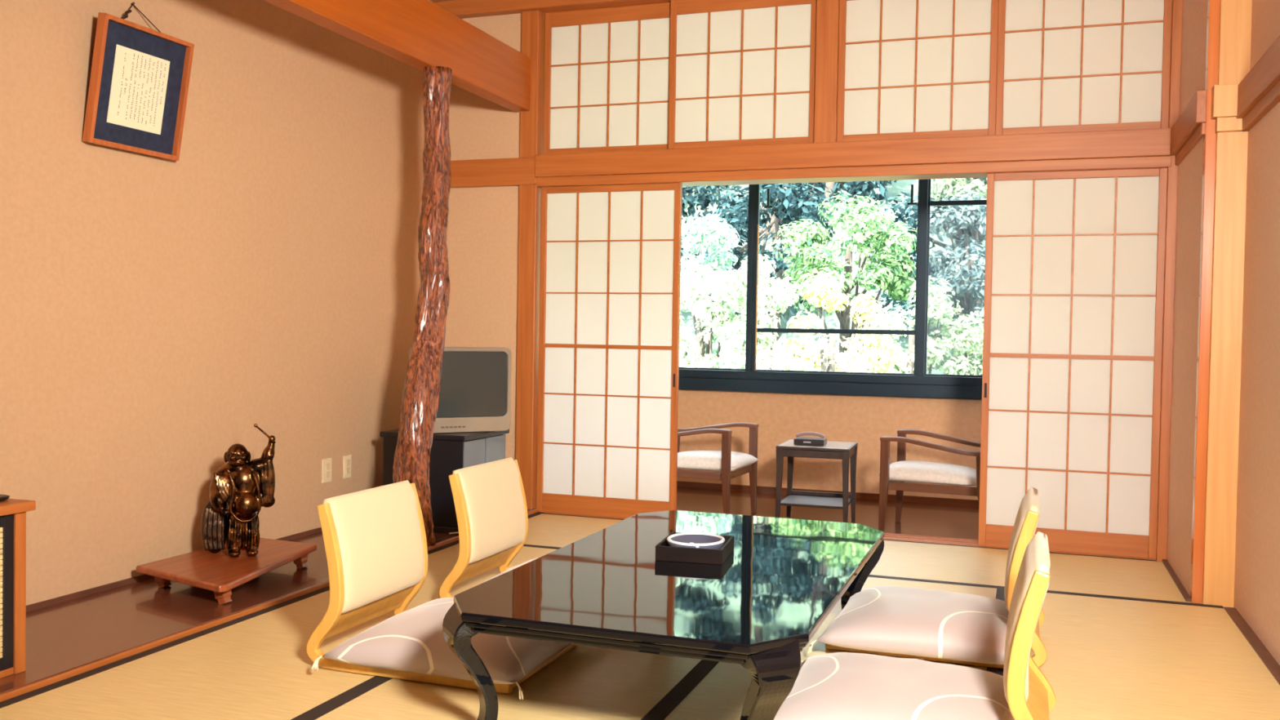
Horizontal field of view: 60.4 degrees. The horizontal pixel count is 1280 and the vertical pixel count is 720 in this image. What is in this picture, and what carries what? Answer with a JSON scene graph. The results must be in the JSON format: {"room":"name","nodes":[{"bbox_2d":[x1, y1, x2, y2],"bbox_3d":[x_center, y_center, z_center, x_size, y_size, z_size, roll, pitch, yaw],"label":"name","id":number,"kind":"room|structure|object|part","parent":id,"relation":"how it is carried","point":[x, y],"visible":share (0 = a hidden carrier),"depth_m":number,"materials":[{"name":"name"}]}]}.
{"room":"traditional dwelling","nodes":[
{"label":"traditional dwelling","id":0,"kind":"room"},
{"bbox_2d":[0,0,432,605],"bbox_3d":[-2.336,-0.483,3.189,0.150,2.940,6.600,1,2,19],"label":"wall","id":1,"kind":"structure","parent":0,"point":[155,311],"depth_m":4.47,"materials":[{"name":"beige paint"}]},
{"bbox_2d":[82,2,194,160],"bbox_3d":[-1.862,-1.057,4.089,0.120,0.564,0.435,1,2,19],"label":"framed certificate","id":2,"kind":"object","parent":1,"relation":"attached to","point":[140,78],"visible":1,"depth_m":4.08,"materials":[{"name":"brown wood"}]},
{"bbox_3d":[-1.874,-1.279,4.087,0.088,0.121,0.233,1,2,19],"label":"hanging cord","id":3,"kind":"part","parent":2,"relation":"part of","materials":[{"name":"brown plastic"}]},
{"bbox_2d":[26,527,321,612],"bbox_3d":[-2.283,0.858,3.196,0.010,0.020,6.600,1,2,19],"label":"trim","id":4,"kind":"structure","parent":1,"relation":"attached to","point":[48,602],"depth_m":4.04,"materials":[{"name":"wood"}]},
{"bbox_2d":[321,457,332,483],"bbox_3d":[-1.519,0.537,5.339,0.010,0.116,0.074,1,2,19],"label":"outlet plate","id":5,"kind":"object","parent":1,"relation":"attached to","point":[326,464],"visible":1,"depth_m":5.33,"materials":[{"name":"beige plastic"}]},
{"bbox_2d":[325,462,329,478],"bbox_3d":[-1.516,0.537,5.338,0.003,0.070,0.028,1,2,19],"label":"socket","id":6,"kind":"object","parent":5,"relation":"attached to","point":[327,464],"depth_m":5.34,"materials":[{"name":"beige plastic"}]},
{"bbox_2d":[342,454,351,479],"bbox_3d":[-1.463,0.534,5.499,0.010,0.116,0.064,1,2,19],"label":"outlet plate","id":7,"kind":"object","parent":1,"relation":"attached to","point":[346,459],"visible":1,"depth_m":5.49,"materials":[{"name":"beige plastic"}]},
{"bbox_2d":[346,459,350,474],"bbox_3d":[-1.460,0.534,5.497,0.003,0.070,0.028,1,2,19],"label":"socket","id":8,"kind":"object","parent":7,"relation":"attached to","point":[348,461],"depth_m":5.50,"materials":[{"name":"beige plastic"}]},
{"bbox_2d":[429,0,452,2],"bbox_3d":[-0.378,-1.958,2.453,4.260,0.110,6.870,1,2,19],"label":"ceiling","id":9,"kind":"structure","parent":0,"point":[433,1],"depth_m":6.14,"materials":[{"name":"wood"}]},
{"bbox_2d":[444,13,521,460],"bbox_3d":[0.715,-0.495,5.675,3.950,2.940,0.120,1,2,19],"label":"wall","id":10,"kind":"structure","parent":0,"point":[482,230],"depth_m":6.16,"materials":[{"name":"beige paint"}]},
{"bbox_2d":[0,509,537,702],"bbox_3d":[-1.670,0.905,2.980,0.012,0.038,6.600,1,2,19],"label":"trim","id":11,"kind":"structure","parent":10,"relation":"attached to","point":[46,682],"depth_m":3.45,"materials":[{"name":"wood"}]},
{"bbox_2d":[262,0,530,112],"bbox_3d":[-1.728,-1.453,2.979,0.099,0.290,6.545,1,2,19],"label":"ceiling beam","id":12,"kind":"structure","parent":10,"relation":"attached to","point":[419,34],"depth_m":5.03,"materials":[{"name":"brown wood"}]},
{"bbox_2d":[515,9,545,509],"bbox_3d":[-0.600,-0.513,6.123,0.105,2.810,0.150,1,2,19],"label":"trim","id":13,"kind":"structure","parent":10,"relation":"attached to","point":[533,22],"depth_m":6.06,"materials":[{"name":"wood"}]},
{"bbox_2d":[432,0,671,18],"bbox_3d":[0.666,-1.922,5.628,3.820,0.085,0.190,1,2,19],"label":"trim","id":14,"kind":"structure","parent":10,"relation":"attached to","point":[462,9],"depth_m":6.00,"materials":[{"name":"wood"}]},
{"bbox_2d":[450,128,1171,187],"bbox_3d":[0.648,-1.007,5.673,3.780,0.173,0.190,1,2,19],"label":"horizontal beam","id":15,"kind":"structure","parent":10,"relation":"attached to","point":[961,157],"depth_m":5.47,"materials":[{"name":"wood"}]},
{"bbox_2d":[543,1,671,154],"bbox_3d":[-0.168,-1.508,5.951,0.752,0.787,0.030,1,2,19],"label":"screen","id":16,"kind":"object","parent":15,"relation":"on","point":[606,70],"visible":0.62,"depth_m":5.95,"materials":[{"name":"white paper"}]},
{"bbox_2d":[667,0,816,148],"bbox_3d":[0.525,-1.490,5.670,0.777,0.787,0.030,1,2,19],"label":"screen","id":17,"kind":"object","parent":15,"relation":"on","point":[742,73],"visible":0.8,"depth_m":5.67,"materials":[{"name":"white paper"}]},
{"bbox_2d":[836,0,998,142],"bbox_3d":[1.351,-1.468,5.379,0.756,0.787,0.030,1,2,19],"label":"screen","id":18,"kind":"object","parent":15,"relation":"on","point":[908,68],"visible":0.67,"depth_m":5.38,"materials":[{"name":"white paper"}]},
{"bbox_2d":[995,0,1172,135],"bbox_3d":[2.062,-1.450,5.128,0.750,0.787,0.030,1,2,19],"label":"screen","id":19,"kind":"object","parent":15,"relation":"on","point":[1063,65],"visible":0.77,"depth_m":5.13,"materials":[{"name":"white paper"}]},
{"bbox_2d":[813,0,839,142],"bbox_3d":[0.954,-1.473,5.553,0.110,0.850,0.155,1,2,19],"label":"trim","id":20,"kind":"structure","parent":10,"relation":"attached to","point":[827,41],"depth_m":5.48,"materials":[{"name":"wood"}]},
{"bbox_2d":[539,511,1155,559],"bbox_3d":[0.930,0.943,5.653,3.140,0.134,0.170,1,2,19],"label":"trim","id":21,"kind":"structure","parent":10,"relation":"attached to","point":[959,541],"depth_m":5.45,"materials":[{"name":"wood"}]},
{"bbox_2d":[536,182,682,518],"bbox_3d":[-0.176,-0.048,5.953,0.806,1.796,0.032,1,2,19],"label":"screen","id":22,"kind":"object","parent":21,"relation":"on","point":[608,366],"visible":0.89,"depth_m":5.95,"materials":[{"name":"white paper"}]},
{"bbox_3d":[0.181,0.108,5.814,0.012,0.070,0.002,1,2,19],"label":"finger pull","id":23,"kind":"part","parent":22,"relation":"part of","materials":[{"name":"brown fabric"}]},
{"bbox_2d":[977,168,1167,559],"bbox_3d":[2.025,0.008,5.177,0.785,1.796,0.032,1,2,19],"label":"screen","id":24,"kind":"object","parent":21,"relation":"on","point":[1075,260],"visible":0.98,"depth_m":5.17,"materials":[{"name":"white paper"}]},
{"bbox_3d":[1.663,0.146,5.292,0.012,0.070,0.002,1,2,19],"label":"finger pull","id":25,"kind":"part","parent":24,"relation":"part of","materials":[{"name":"brown metal"}]},
{"bbox_2d":[0,508,1279,719],"bbox_3d":[-0.427,0.956,2.542,3.970,0.080,6.600,1,2,19],"label":"floor","id":26,"kind":"structure","parent":0,"point":[1121,640],"depth_m":3.36,"materials":[{"name":"beige wicker"}]},
{"bbox_2d":[0,498,35,678],"bbox_3d":[-2.016,0.641,2.831,0.386,0.482,0.738,1,2,19],"label":"base cabinet","id":27,"kind":"object","parent":26,"relation":"on","point":[12,511],"visible":1,"depth_m":3.07,"materials":[{"name":"black paint"}]},
{"bbox_3d":[-1.863,0.649,2.778,0.006,0.363,0.570,1,2,19],"label":"reed panel","id":28,"kind":"part","parent":27,"relation":"part of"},
{"bbox_2d":[0,494,9,502],"bbox_3d":[-1.817,0.389,3.086,0.084,0.014,0.084,1,2,19],"label":"dish","id":29,"kind":"object","parent":27,"relation":"on","point":[2,497],"visible":1,"depth_m":3.08,"materials":[{"name":"black metal"}]},
{"bbox_3d":[-1.862,0.650,2.778,0.016,0.430,0.630,1,2,19],"label":"panel frame","id":30,"kind":"part","parent":27,"relation":"part of","materials":[{"name":"black paint"}]},
{"bbox_2d":[136,537,316,604],"bbox_3d":[-1.558,0.814,4.263,0.510,0.089,0.783,1,2,19],"label":"display stand","id":31,"kind":"object","parent":26,"relation":"on","point":[220,572],"visible":0.9,"depth_m":4.13,"materials":[{"name":"brown wood"}]},
{"bbox_3d":[-1.795,0.824,4.136,0.050,0.067,0.050,1,2,19],"label":"leg","id":32,"kind":"part","parent":31,"relation":"part of","materials":[{"name":"brown wood"}]},
{"bbox_3d":[-1.482,0.835,3.910,0.050,0.067,0.050,1,2,19],"label":"leg","id":33,"kind":"part","parent":31,"relation":"part of","materials":[{"name":"brown wood"}]},
{"bbox_2d":[200,423,275,556],"bbox_3d":[-1.579,0.513,4.312,0.279,0.528,0.143,1,1,-7],"label":"bronze statue","id":34,"kind":"object","parent":31,"relation":"on","point":[238,484],"visible":1,"depth_m":4.28,"materials":[{"name":"metal"}]},
{"bbox_3d":[-1.390,0.821,4.502,0.050,0.067,0.050,1,2,19],"label":"leg","id":35,"kind":"part","parent":31,"relation":"part of","materials":[{"name":"brown wood"}]},
{"bbox_2d":[392,66,452,546],"bbox_3d":[-0.986,-0.253,5.054,0.183,2.194,0.332,1,2,19],"label":"pillar","id":36,"kind":"structure","parent":26,"relation":"on","point":[420,394],"depth_m":5.04,"materials":[{"name":"wood"}]},
{"bbox_2d":[306,480,578,693],"bbox_3d":[-0.587,0.659,3.367,0.666,0.500,0.500,1,2,19],"label":"chair","id":37,"kind":"object","parent":26,"relation":"on","point":[375,540],"visible":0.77,"depth_m":3.35,"materials":[{"name":"wood"}]},
{"bbox_3d":[-0.666,0.670,3.143,0.666,0.487,0.024,1,2,19],"label":"rail","id":38,"kind":"part","parent":37,"relation":"part of","materials":[{"name":"wood"}]},
{"bbox_2d":[311,597,572,699],"bbox_3d":[-0.514,0.825,3.339,0.664,0.127,0.669,1,2,19],"label":"floor cushion","id":39,"kind":"object","parent":37,"relation":"on","point":[413,640],"visible":0.6,"depth_m":3.11,"materials":[{"name":"fabric"}]},
{"bbox_3d":[-0.508,0.662,3.592,0.666,0.487,0.024,1,2,19],"label":"rail","id":40,"kind":"part","parent":37,"relation":"part of","materials":[{"name":"wood"}]},
{"bbox_2d":[379,428,509,534],"bbox_3d":[-0.984,0.592,5.569,0.470,0.477,0.490,1,2,19],"label":"tv stand","id":41,"kind":"object","parent":26,"relation":"on","point":[450,451],"visible":0.28,"depth_m":5.33,"materials":[{"name":"black laminate"}]},
{"bbox_2d":[408,346,511,433],"bbox_3d":[-0.948,0.143,5.556,0.500,0.420,0.346,0,2,-31],"label":"television","id":42,"kind":"object","parent":41,"relation":"on","point":[475,393],"visible":0.66,"depth_m":5.44,"materials":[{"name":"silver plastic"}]},
{"bbox_3d":[-0.814,0.597,5.390,0.006,0.410,0.219,1,2,19],"label":"door","id":43,"kind":"part","parent":41,"relation":"part of","materials":[{"name":"clear glass"}]},
{"bbox_3d":[-0.739,0.593,5.602,0.006,0.410,0.219,1,2,19],"label":"door","id":44,"kind":"part","parent":41,"relation":"part of","materials":[{"name":"clear glass"}]},
{"bbox_2d":[439,457,528,598],"bbox_3d":[-0.325,0.646,4.081,0.666,0.500,0.500,1,2,19],"label":"chair","id":45,"kind":"object","parent":26,"relation":"on","point":[490,501],"visible":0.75,"depth_m":4.09,"materials":[{"name":"beige fabric"}]},
{"bbox_3d":[-0.404,0.657,3.856,0.666,0.487,0.024,1,2,19],"label":"rail","id":46,"kind":"part","parent":45,"relation":"part of","materials":[{"name":"wood"}]},
{"bbox_2d":[477,557,538,585],"bbox_3d":[-0.245,0.812,4.024,0.664,0.127,0.669,1,2,19],"label":"floor cushion","id":47,"kind":"object","parent":45,"relation":"on","point":[517,566],"visible":0.03,"depth_m":4.01,"materials":[{"name":"fabric"}]},
{"bbox_3d":[-0.246,0.648,4.305,0.666,0.487,0.024,1,2,19],"label":"rail","id":48,"kind":"part","parent":45,"relation":"part of","materials":[{"name":"wood"}]},
{"bbox_2d":[442,510,884,719],"bbox_3d":[0.179,0.759,3.253,0.896,0.342,1.650,1,2,19],"label":"table","id":49,"kind":"object","parent":26,"relation":"on","point":[757,610],"visible":0.86,"depth_m":2.78,"materials":[{"name":"black"}]},
{"bbox_3d":[-0.409,0.768,2.676,0.121,0.334,0.147,0,2,-26],"label":"leg","id":50,"kind":"part","parent":49,"relation":"part of","materials":[{"name":"black paint"}]},
{"bbox_3d":[0.181,0.616,3.249,0.880,0.014,1.634,1,2,19],"label":"edge moulding","id":51,"kind":"part","parent":49,"relation":"part of","materials":[{"name":"black paint"}]},
{"bbox_2d":[655,532,733,564],"bbox_3d":[0.168,0.560,3.306,0.197,0.052,0.235,1,1,13],"label":"box","id":52,"kind":"object","parent":49,"relation":"on","point":[704,548],"visible":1,"depth_m":3.21,"materials":[{"name":"black wood"}]},
{"bbox_2d":[666,534,724,549],"bbox_3d":[0.168,0.555,3.306,0.173,0.036,0.198,1,1,13],"label":"ashtray","id":53,"kind":"object","parent":52,"relation":"on","point":[686,541],"depth_m":3.31,"materials":[{"name":"blue"}]},
{"bbox_3d":[0.275,0.785,2.435,0.147,0.334,0.121,0,2,-26],"label":"leg","id":54,"kind":"part","parent":49,"relation":"part of","materials":[{"name":"black paint"}]},
{"bbox_3d":[0.767,0.759,3.830,0.121,0.334,0.147,0,2,-26],"label":"leg","id":55,"kind":"part","parent":49,"relation":"part of","materials":[{"name":"black paint"}]},
{"bbox_2d":[825,487,1047,668],"bbox_3d":[0.993,0.679,3.637,0.666,0.500,0.500,1,2,19],"label":"chair","id":56,"kind":"object","parent":26,"relation":"on","point":[1027,518],"visible":0.38,"depth_m":3.35,"materials":[{"name":"wood"}]},
{"bbox_2d":[807,586,1008,664],"bbox_3d":[0.940,0.843,3.590,0.664,0.127,0.669,1,2,19],"label":"floor cushion","id":57,"kind":"object","parent":56,"relation":"on","point":[939,624],"visible":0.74,"depth_m":3.39,"materials":[{"name":"fabric"}]},
{"bbox_3d":[1.072,0.681,3.862,0.666,0.487,0.024,1,2,19],"label":"rail","id":58,"kind":"part","parent":56,"relation":"part of","materials":[{"name":"wood"}]},
{"bbox_2d":[1003,531,1055,719],"bbox_3d":[0.706,0.696,2.779,0.666,0.500,0.500,1,2,19],"label":"chair","id":59,"kind":"object","parent":26,"relation":"on","point":[1028,694],"visible":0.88,"depth_m":2.49,"materials":[{"name":"wood"}]},
{"bbox_2d":[773,652,1014,719],"bbox_3d":[0.652,0.859,2.775,0.664,0.127,0.669,1,2,19],"label":"floor cushion","id":60,"kind":"object","parent":59,"relation":"on","point":[837,686],"visible":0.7,"depth_m":2.68,"materials":[{"name":"fabric"}]},
{"bbox_3d":[0.626,0.707,2.555,0.666,0.487,0.024,1,2,19],"label":"rail","id":61,"kind":"part","parent":59,"relation":"part of","materials":[{"name":"wood"}]},
{"bbox_3d":[0.785,0.698,3.004,0.666,0.487,0.024,1,2,19],"label":"rail","id":62,"kind":"part","parent":59,"relation":"part of","materials":[{"name":"wood"}]},
{"bbox_2d":[676,486,978,539],"bbox_3d":[1.172,0.962,6.550,4.200,0.060,1.700,1,2,19],"label":"floor","id":63,"kind":"structure","parent":0,"point":[950,521],"depth_m":6.71,"materials":[{"name":"brown wood"}]},
{"bbox_2d":[676,422,759,514],"bbox_3d":[0.302,0.539,6.524,0.712,0.763,0.570,2,2,23],"label":"armchair","id":64,"kind":"object","parent":63,"relation":"on","point":[731,464],"visible":0.56,"depth_m":6.30,"materials":[{"name":"brown wood"}]},
{"bbox_3d":[0.195,0.679,6.826,0.104,0.463,0.037,2,2,23],"label":"leg","id":65,"kind":"part","parent":64,"relation":"part of","materials":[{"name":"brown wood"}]},
{"bbox_3d":[0.227,0.421,6.287,0.621,0.079,0.079,2,2,27],"label":"armrest","id":66,"kind":"part","parent":64,"relation":"part of","materials":[{"name":"brown wood"}]},
{"bbox_3d":[0.350,0.646,6.505,0.505,0.045,0.470,2,2,23],"label":"seat rail","id":67,"kind":"part","parent":64,"relation":"part of","materials":[{"name":"brown wood"}]},
{"bbox_3d":[0.381,0.582,6.490,0.540,0.085,0.440,2,2,23],"label":"seat","id":68,"kind":"part","parent":64,"relation":"part of","materials":[{"name":"white fabric"}]},
{"bbox_3d":[0.423,0.413,6.737,0.621,0.079,0.079,1,2,20],"label":"armrest","id":69,"kind":"part","parent":64,"relation":"part of","materials":[{"name":"brown wood"}]},
{"bbox_3d":[0.483,0.670,6.175,0.048,0.520,0.040,2,2,23],"label":"leg","id":70,"kind":"part","parent":64,"relation":"part of","materials":[{"name":"brown wood"}]},
{"bbox_3d":[0.682,0.661,6.633,0.048,0.520,0.040,2,2,23],"label":"leg","id":71,"kind":"part","parent":64,"relation":"part of","materials":[{"name":"brown wood"}]},
{"bbox_2d":[775,439,857,522],"bbox_3d":[1.009,0.707,6.273,0.406,0.458,0.410,1,2,17],"label":"side table","id":72,"kind":"object","parent":63,"relation":"on","point":[846,451],"visible":0.88,"depth_m":6.14,"materials":[{"name":"brown wood"}]},
{"bbox_3d":[0.779,0.715,6.154,0.040,0.440,0.040,1,2,17],"label":"leg","id":73,"kind":"part","parent":72,"relation":"part of","materials":[{"name":"brown wood"}]},
{"bbox_3d":[0.889,0.708,6.503,0.040,0.440,0.040,1,2,17],"label":"leg","id":74,"kind":"part","parent":72,"relation":"part of","materials":[{"name":"brown wood"}]},
{"bbox_2d":[793,431,826,445],"bbox_3d":[0.961,0.441,6.199,0.170,0.071,0.122,1,2,17],"label":"telephone","id":75,"kind":"object","parent":72,"relation":"on","point":[797,441],"visible":1,"depth_m":6.16,"materials":[{"name":"black"}]},
{"bbox_2d":[780,490,853,509],"bbox_3d":[1.007,0.795,6.276,0.370,0.037,0.370,1,2,17],"label":"shelf","id":76,"kind":"object","parent":72,"relation":"attached to","point":[793,498],"depth_m":6.28,"materials":[{"name":"grey wood"}]},
{"bbox_3d":[1.128,0.724,6.044,0.040,0.440,0.040,1,2,17],"label":"leg","id":77,"kind":"part","parent":72,"relation":"part of","materials":[{"name":"brown wood"}]},
{"bbox_3d":[1.238,0.717,6.393,0.040,0.440,0.040,1,2,17],"label":"leg","id":78,"kind":"part","parent":72,"relation":"part of","materials":[{"name":"brown wood"}]},
{"bbox_2d":[877,429,980,531],"bbox_3d":[1.697,0.575,6.024,0.712,0.763,0.570,2,2,23],"label":"armchair","id":79,"kind":"object","parent":63,"relation":"on","point":[893,476],"visible":0.62,"depth_m":5.90,"materials":[{"name":"brown wood"}]},
{"bbox_3d":[1.313,0.690,5.920,0.048,0.520,0.040,2,2,23],"label":"leg","id":80,"kind":"part","parent":79,"relation":"part of","materials":[{"name":"brown wood"}]},
{"bbox_3d":[1.512,0.682,6.378,0.048,0.520,0.040,2,2,23],"label":"leg","id":81,"kind":"part","parent":79,"relation":"part of","materials":[{"name":"brown wood"}]},
{"bbox_3d":[1.617,0.614,6.059,0.540,0.085,0.440,2,2,23],"label":"seat","id":82,"kind":"part","parent":79,"relation":"part of","materials":[{"name":"white fabric"}]},
{"bbox_3d":[1.581,0.456,5.804,0.621,0.079,0.079,1,2,20],"label":"armrest","id":83,"kind":"part","parent":79,"relation":"part of","materials":[{"name":"brown wood"}]},
{"bbox_3d":[1.646,0.680,6.048,0.505,0.045,0.470,2,2,23],"label":"seat rail","id":84,"kind":"part","parent":79,"relation":"part of","materials":[{"name":"brown wood"}]},
{"bbox_3d":[1.776,0.448,6.254,0.621,0.079,0.079,2,2,27],"label":"armrest","id":85,"kind":"part","parent":79,"relation":"part of","materials":[{"name":"brown wood"}]},
{"bbox_3d":[1.800,0.734,5.728,0.104,0.463,0.037,2,2,23],"label":"leg","id":86,"kind":"part","parent":79,"relation":"part of","materials":[{"name":"brown wood"}]},
{"bbox_2d":[676,389,982,499],"bbox_3d":[1.484,-0.508,7.328,4.500,2.970,0.150,1,2,19],"label":"wall","id":87,"kind":"structure","parent":0,"point":[863,420],"depth_m":7.35,"materials":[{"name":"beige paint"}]},
{"bbox_2d":[676,480,978,506],"bbox_3d":[1.433,0.897,7.287,4.200,0.040,0.012,1,2,19],"label":"baseboard","id":88,"kind":"structure","parent":87,"relation":"attached to","point":[679,483],"depth_m":7.28,"materials":[{"name":"brown wood"}]},
{"bbox_2d":[678,178,986,399],"bbox_3d":[1.468,-0.650,7.273,3.700,1.765,0.160,1,2,19],"label":"window","id":89,"kind":"structure","parent":87,"relation":"in","point":[919,384],"depth_m":7.25,"materials":[{"name":"black metal"}]},
{"bbox_3d":[0.282,-0.720,7.701,1.055,1.585,0.028,1,2,19],"label":"sash","id":90,"kind":"part","parent":89,"relation":"part of","materials":[{"name":"black metal"}]},
{"bbox_3d":[1.467,-0.692,7.267,3.700,1.680,0.130,1,2,19],"label":"frame","id":91,"kind":"part","parent":89,"relation":"part of","materials":[{"name":"black metal"}]},
{"bbox_3d":[1.298,-0.693,7.299,1.110,1.585,0.030,1,2,19],"label":"sash","id":92,"kind":"part","parent":89,"relation":"part of","materials":[{"name":"black metal"}]},
{"bbox_3d":[2.502,-0.663,6.917,1.395,1.585,0.030,1,2,19],"label":"sash","id":93,"kind":"part","parent":89,"relation":"part of","materials":[{"name":"black metal"}]},
{"bbox_2d":[1166,0,1207,595],"bbox_3d":[2.447,-0.439,4.622,0.281,2.940,0.955,1,2,19],"label":"wall","id":94,"kind":"structure","parent":0,"point":[1194,19],"depth_m":4.59,"materials":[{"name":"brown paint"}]},
{"bbox_2d":[1155,0,1182,561],"bbox_3d":[2.430,-0.435,5.055,0.044,2.810,0.150,1,2,19],"label":"trim","id":95,"kind":"structure","parent":94,"relation":"attached to","point":[1177,5],"depth_m":4.99,"materials":[{"name":"wood"}]},
{"bbox_2d":[1162,559,1191,601],"bbox_3d":[2.263,0.932,4.649,0.020,0.032,0.835,1,2,19],"label":"baseboard","id":96,"kind":"structure","parent":94,"relation":"attached to","point":[1184,593],"depth_m":4.57,"materials":[{"name":"wood"}]},
{"bbox_2d":[1170,89,1206,165],"bbox_3d":[2.286,-0.955,4.584,0.045,0.168,0.805,1,2,19],"label":"trim","id":97,"kind":"structure","parent":94,"relation":"attached to","point":[1188,129],"depth_m":4.44,"materials":[{"name":"brown wood"}]},
{"bbox_2d":[1190,0,1220,604],"bbox_3d":[2.176,-0.469,4.220,0.038,2.870,0.052,1,2,19],"label":"trim","id":98,"kind":"structure","parent":94,"relation":"attached to","point":[1213,6],"depth_m":4.21,"materials":[{"name":"brown wood"}]},
{"bbox_2d":[1233,0,1279,665],"bbox_3d":[1.406,-0.377,1.445,0.150,2.940,5.800,1,2,19],"label":"wall","id":99,"kind":"structure","parent":0,"point":[1257,548],"depth_m":3.81,"materials":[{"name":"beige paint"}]},
{"bbox_2d":[1202,0,1252,607],"bbox_3d":[2.248,-0.467,4.188,0.120,2.870,0.065,1,2,19],"label":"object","id":100,"kind":"structure","parent":99,"relation":"attached to","point":[1235,15],"depth_m":4.17,"materials":[{"name":"wood"}]},
{"bbox_2d":[1210,84,1245,133],"bbox_3d":[2.220,-0.947,4.140,0.117,0.172,0.055,1,2,19],"label":"trim","id":101,"kind":"structure","parent":99,"relation":"attached to","point":[1224,97],"depth_m":4.12,"materials":[{"name":"wood"}]},
{"bbox_2d":[1223,606,1279,684],"bbox_3d":[1.278,0.998,1.464,0.040,0.026,5.700,1,2,19],"label":"baseboard","id":102,"kind":"structure","parent":99,"relation":"attached to","point":[1262,651],"depth_m":3.66,"materials":[{"name":"wood"}]},
{"bbox_2d":[1236,35,1279,131],"bbox_3d":[1.317,-0.892,1.435,0.055,0.168,5.740,1,2,19],"label":"trim","id":103,"kind":"structure","parent":99,"relation":"attached to","point":[1259,91],"depth_m":3.74,"materials":[{"name":"brown wood"}]},
{"label":"outside","id":104,"kind":"structure","parent":0,"visible":0},
{"bbox_2d":[680,178,986,374],"bbox_3d":[3.181,-10.676,30.956,70.000,30.494,45.000,1,2,19],"label":"hillside","id":105,"kind":"structure","parent":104,"point":[894,189],"depth_m":22.46,"materials":[{"name":"plant"}]},
{"bbox_2d":[680,244,697,270],"bbox_3d":[-0.382,-2.441,22.116,3.453,4.060,3.078,1,1,-6],"label":"tree","id":106,"kind":"object","parent":105,"relation":"on","point":[682,248],"visible":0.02,"depth_m":22.46,"materials":[{"name":"green plant"}]},
{"bbox_2d":[680,185,729,244],"bbox_3d":[0.462,-4.378,25.660,3.676,4.398,3.959,1,1,12],"label":"tree","id":107,"kind":"object","parent":105,"relation":"on","point":[699,195],"visible":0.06,"depth_m":24.13,"materials":[{"name":"green plant"}]},
{"bbox_2d":[680,213,740,368],"bbox_3d":[0.867,0.832,16.116,1.252,5.915,1.321,1,2,19],"label":"leafy tree","id":108,"kind":"object","parent":105,"relation":"on","point":[718,240],"visible":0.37,"depth_m":15.94,"materials":[{"name":"green plant"}]},
{"bbox_2d":[679,262,768,368],"bbox_3d":[0.864,1.640,14.642,1.461,5.873,1.372,2,2,26],"label":"leafy tree","id":109,"kind":"object","parent":105,"relation":"on","point":[693,301],"visible":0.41,"depth_m":14.25,"materials":[{"name":"green plant"}]},
{"bbox_2d":[695,253,804,370],"bbox_3d":[1.285,1.655,13.911,1.458,5.988,1.391,1,2,19],"label":"leafy tree","id":110,"kind":"object","parent":105,"relation":"on","point":[737,285],"visible":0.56,"depth_m":13.57,"materials":[{"name":"green plant"}]},
{"bbox_2d":[694,182,838,342],"bbox_3d":[2.460,-2.259,21.117,2.964,3.920,3.049,1,2,19],"label":"tree","id":111,"kind":"object","parent":105,"relation":"on","point":[785,211],"visible":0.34,"depth_m":20.43,"materials":[{"name":"green plant"}]},
{"bbox_2d":[773,327,877,373],"bbox_3d":[1.963,2.243,11.773,1.126,5.196,1.166,1,2,19],"label":"leafy tree","id":112,"kind":"object","parent":105,"relation":"on","point":[824,344],"visible":0.39,"depth_m":11.67,"materials":[{"name":"green plant"}]},
{"bbox_2d":[761,180,897,244],"bbox_3d":[4.014,-4.301,24.300,3.903,4.114,3.525,1,2,19],"label":"tree","id":113,"kind":"object","parent":105,"relation":"on","point":[864,188],"visible":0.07,"depth_m":23.03,"materials":[{"name":"green plant"}]},
{"bbox_2d":[769,190,916,370],"bbox_3d":[2.965,0.360,16.023,2.088,5.714,2.150,1,2,19],"label":"leafy tree","id":114,"kind":"object","parent":105,"relation":"on","point":[864,218],"visible":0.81,"depth_m":15.68,"materials":[{"name":"green plant"}]},
{"bbox_2d":[784,267,906,373],"bbox_3d":[2.485,1.733,13.723,1.529,5.749,1.458,1,1,-3],"label":"leafy tree","id":115,"kind":"object","parent":105,"relation":"on","point":[819,296],"visible":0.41,"depth_m":13.58,"materials":[{"name":"green plant"}]},
{"bbox_2d":[865,275,972,374],"bbox_3d":[3.496,1.726,14.042,1.367,5.575,1.475,1,2,19],"label":"leafy tree","id":116,"kind":"object","parent":105,"relation":"on","point":[938,312],"visible":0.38,"depth_m":13.70,"materials":[{"name":"green plant"}]},
{"bbox_2d":[867,177,986,364],"bbox_3d":[5.689,-1.824,19.678,3.034,3.845,2.885,1,1,0],"label":"tree","id":117,"kind":"object","parent":105,"relation":"on","point":[912,223],"visible":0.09,"depth_m":19.70,"materials":[{"name":"green plant"}]},
{"bbox_2d":[905,186,986,373],"bbox_3d":[4.778,0.176,15.964,2.085,5.408,2.310,1,2,19],"label":"leafy tree","id":118,"kind":"object","parent":105,"relation":"on","point":[959,269],"visible":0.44,"depth_m":15.80,"materials":[{"name":"green plant"}]},
{"bbox_2d":[930,177,986,375],"bbox_3d":[5.572,-1.450,18.340,1.864,5.307,1.692,1,2,19],"label":"leafy tree","id":119,"kind":"object","parent":105,"relation":"on","point":[943,186],"visible":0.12,"depth_m":18.05,"materials":[{"name":"green plant"}]},
{"bbox_2d":[943,221,973,238],"bbox_3d":[7.804,-3.904,22.554,3.157,3.984,3.678,1,1,-13],"label":"tree","id":120,"kind":"object","parent":105,"relation":"on","point":[967,228],"visible":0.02,"depth_m":22.52,"materials":[{"name":"green plant"}]},
{"bbox_2d":[936,306,983,375],"bbox_3d":[4.513,1.831,13.935,1.557,5.394,1.580,0,2,-40],"label":"leafy tree","id":121,"kind":"object","parent":105,"relation":"on","point":[971,351],"visible":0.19,"depth_m":13.88,"materials":[{"name":"green plant"}]}
]}

